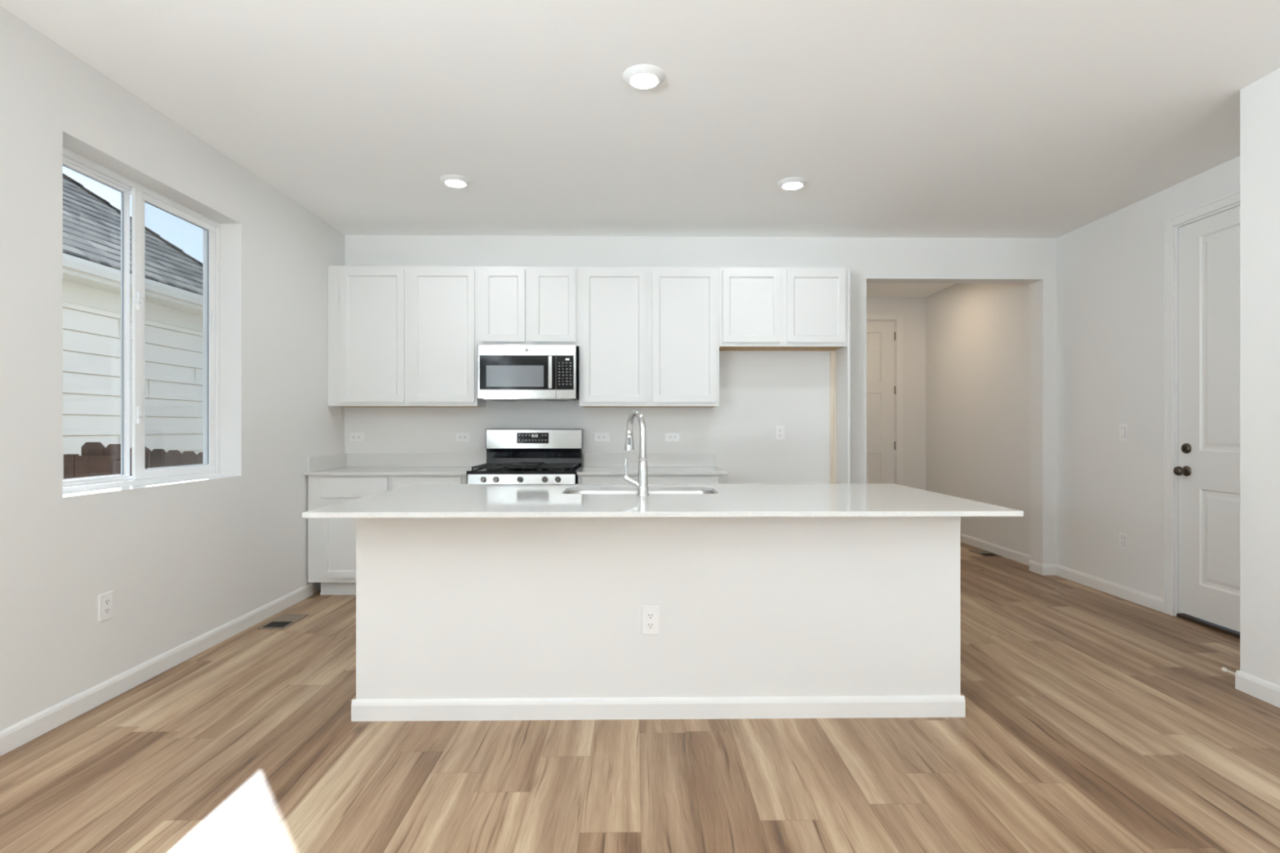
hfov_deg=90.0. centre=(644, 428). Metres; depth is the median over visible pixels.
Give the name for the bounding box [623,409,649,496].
kitchen faucet
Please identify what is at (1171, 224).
trim
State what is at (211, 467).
window
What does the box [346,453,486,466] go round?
backsplash
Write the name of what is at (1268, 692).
baseboard
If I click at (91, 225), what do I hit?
neighbouring house
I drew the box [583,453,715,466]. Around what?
backsplash
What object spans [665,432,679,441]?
wall outlet
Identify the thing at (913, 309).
wall
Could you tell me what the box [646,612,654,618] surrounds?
socket
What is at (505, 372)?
microwave
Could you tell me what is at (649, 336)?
upper cabinet
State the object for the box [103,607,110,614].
socket
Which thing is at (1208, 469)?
door
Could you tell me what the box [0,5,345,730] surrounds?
wall
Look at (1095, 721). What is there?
floor
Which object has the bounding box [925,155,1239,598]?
wall
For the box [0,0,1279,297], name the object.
ceiling
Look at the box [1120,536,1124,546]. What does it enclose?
socket
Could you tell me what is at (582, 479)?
base cabinet
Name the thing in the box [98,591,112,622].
wall outlet
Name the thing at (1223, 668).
door stop
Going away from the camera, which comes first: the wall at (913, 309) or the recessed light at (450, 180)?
the recessed light at (450, 180)
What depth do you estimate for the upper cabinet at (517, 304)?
4.91 m
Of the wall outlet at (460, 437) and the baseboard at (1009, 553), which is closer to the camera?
the wall outlet at (460, 437)
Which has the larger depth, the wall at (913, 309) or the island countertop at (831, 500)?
the wall at (913, 309)
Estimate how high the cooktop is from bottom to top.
0.059 m
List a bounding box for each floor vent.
[257,613,308,629]
[968,550,1001,556]
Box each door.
[866,320,895,483]
[1173,205,1239,631]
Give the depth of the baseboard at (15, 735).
2.97 m
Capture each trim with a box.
[62,475,241,497]
[866,313,902,485]
[1163,189,1239,616]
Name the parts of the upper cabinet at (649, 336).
door, door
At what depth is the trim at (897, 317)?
7.63 m
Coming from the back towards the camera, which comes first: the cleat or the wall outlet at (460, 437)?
the cleat
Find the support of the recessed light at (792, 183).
in the ceiling
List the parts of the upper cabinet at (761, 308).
door, door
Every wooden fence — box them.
[63,442,150,479]
[147,448,203,468]
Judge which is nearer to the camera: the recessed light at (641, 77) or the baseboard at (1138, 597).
the recessed light at (641, 77)
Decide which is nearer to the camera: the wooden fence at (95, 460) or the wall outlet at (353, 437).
the wooden fence at (95, 460)
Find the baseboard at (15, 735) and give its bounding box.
[0,582,313,755]
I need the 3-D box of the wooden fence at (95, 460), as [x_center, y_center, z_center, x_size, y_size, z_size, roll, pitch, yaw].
[-3.423,0.875,4.091,0.480,1.570,0.115,0,0,-1]
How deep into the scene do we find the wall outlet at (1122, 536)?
4.55 m
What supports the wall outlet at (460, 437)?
attached to the wall at (760, 391)
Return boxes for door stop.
[1221,666,1235,675]
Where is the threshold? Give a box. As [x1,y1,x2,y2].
[1176,613,1239,638]
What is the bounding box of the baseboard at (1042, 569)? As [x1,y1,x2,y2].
[1029,560,1056,575]
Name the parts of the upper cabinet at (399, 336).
door, door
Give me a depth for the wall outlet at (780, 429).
5.24 m
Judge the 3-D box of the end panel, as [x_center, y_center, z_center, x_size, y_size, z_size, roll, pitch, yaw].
[1.577,-0.016,5.101,0.019,2.452,0.297,0,0,-1]
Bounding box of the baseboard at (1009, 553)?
[960,533,1030,565]
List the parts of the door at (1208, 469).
knob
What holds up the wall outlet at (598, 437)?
attached to the wall at (760, 391)
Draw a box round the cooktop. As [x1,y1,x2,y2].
[466,462,582,473]
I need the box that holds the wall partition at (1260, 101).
[1240,67,1279,686]
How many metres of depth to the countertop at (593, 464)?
5.20 m
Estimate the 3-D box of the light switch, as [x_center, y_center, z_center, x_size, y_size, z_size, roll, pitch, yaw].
[3.401,0.030,4.550,0.011,0.120,0.074,0,0,-1]
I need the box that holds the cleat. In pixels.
[830,351,836,483]
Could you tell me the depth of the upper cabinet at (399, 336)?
4.90 m
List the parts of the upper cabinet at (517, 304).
door, door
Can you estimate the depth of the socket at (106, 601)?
2.84 m
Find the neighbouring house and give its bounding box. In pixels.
[62,173,203,479]
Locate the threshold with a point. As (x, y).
(1204, 623)
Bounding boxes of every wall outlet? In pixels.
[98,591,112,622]
[349,432,364,441]
[455,432,470,441]
[594,432,608,441]
[641,605,659,635]
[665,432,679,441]
[775,425,784,439]
[1119,531,1127,550]
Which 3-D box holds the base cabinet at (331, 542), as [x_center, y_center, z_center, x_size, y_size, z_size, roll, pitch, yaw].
[-1.848,0.773,4.880,1.131,0.873,0.630,0,0,-1]
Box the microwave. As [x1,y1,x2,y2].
[477,344,579,401]
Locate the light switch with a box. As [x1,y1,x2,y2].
[1119,423,1127,440]
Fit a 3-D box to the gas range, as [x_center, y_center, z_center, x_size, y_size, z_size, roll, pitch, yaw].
[-0.883,0.598,4.844,0.778,1.184,0.696,0,0,-1]
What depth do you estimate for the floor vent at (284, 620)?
3.99 m
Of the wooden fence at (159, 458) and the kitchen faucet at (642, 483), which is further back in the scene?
the wooden fence at (159, 458)
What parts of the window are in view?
sash, meeting rail, sash, finger pull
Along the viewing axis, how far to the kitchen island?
2.67 m
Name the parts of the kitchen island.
baseboard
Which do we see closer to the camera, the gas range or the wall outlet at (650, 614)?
the wall outlet at (650, 614)
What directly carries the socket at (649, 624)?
attached to the wall outlet at (650, 614)
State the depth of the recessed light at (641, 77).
2.82 m
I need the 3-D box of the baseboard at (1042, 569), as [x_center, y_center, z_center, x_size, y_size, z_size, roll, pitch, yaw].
[2.489,1.166,5.340,1.810,0.088,0.177,0,0,-1]
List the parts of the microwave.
door glass, handle, touch panel, control panel, casing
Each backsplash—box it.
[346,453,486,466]
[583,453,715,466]
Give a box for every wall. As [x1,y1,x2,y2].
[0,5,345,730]
[345,235,1056,564]
[866,297,925,490]
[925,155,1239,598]
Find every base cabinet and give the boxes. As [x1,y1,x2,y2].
[307,475,467,595]
[577,475,722,484]
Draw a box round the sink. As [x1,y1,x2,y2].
[564,490,715,493]
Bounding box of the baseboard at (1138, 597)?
[1056,564,1163,612]
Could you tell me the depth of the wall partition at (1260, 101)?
2.87 m
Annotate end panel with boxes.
[836,267,849,483]
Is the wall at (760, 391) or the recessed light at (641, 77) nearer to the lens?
the recessed light at (641, 77)
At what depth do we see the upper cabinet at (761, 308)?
4.94 m
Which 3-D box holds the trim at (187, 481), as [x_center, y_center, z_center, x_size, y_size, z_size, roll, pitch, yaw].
[-2.463,0.286,3.226,0.126,0.004,1.192,0,0,-1]
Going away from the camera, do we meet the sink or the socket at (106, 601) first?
the socket at (106, 601)
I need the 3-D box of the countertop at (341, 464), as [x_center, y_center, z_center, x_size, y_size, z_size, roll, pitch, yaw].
[-1.851,0.272,4.874,1.148,0.128,0.644,0,0,-1]
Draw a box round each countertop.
[302,483,1023,518]
[303,453,486,475]
[577,453,727,475]
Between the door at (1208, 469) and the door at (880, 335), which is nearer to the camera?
the door at (1208, 469)
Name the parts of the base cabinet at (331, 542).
door, drawer, drawer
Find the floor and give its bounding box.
[0,542,1279,852]
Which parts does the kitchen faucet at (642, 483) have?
lever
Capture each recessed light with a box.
[440,174,471,188]
[622,64,664,89]
[777,177,807,190]
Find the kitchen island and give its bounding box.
[351,516,965,721]
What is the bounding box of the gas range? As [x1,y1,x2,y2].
[466,428,583,484]
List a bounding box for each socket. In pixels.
[103,598,110,605]
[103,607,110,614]
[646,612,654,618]
[646,622,654,628]
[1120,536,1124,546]
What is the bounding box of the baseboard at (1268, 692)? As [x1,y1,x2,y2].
[1235,670,1279,707]
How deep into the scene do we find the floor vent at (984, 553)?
6.15 m
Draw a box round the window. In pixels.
[62,146,220,493]
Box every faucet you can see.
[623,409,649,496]
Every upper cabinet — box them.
[328,266,485,407]
[477,266,579,350]
[579,266,719,407]
[719,266,847,351]

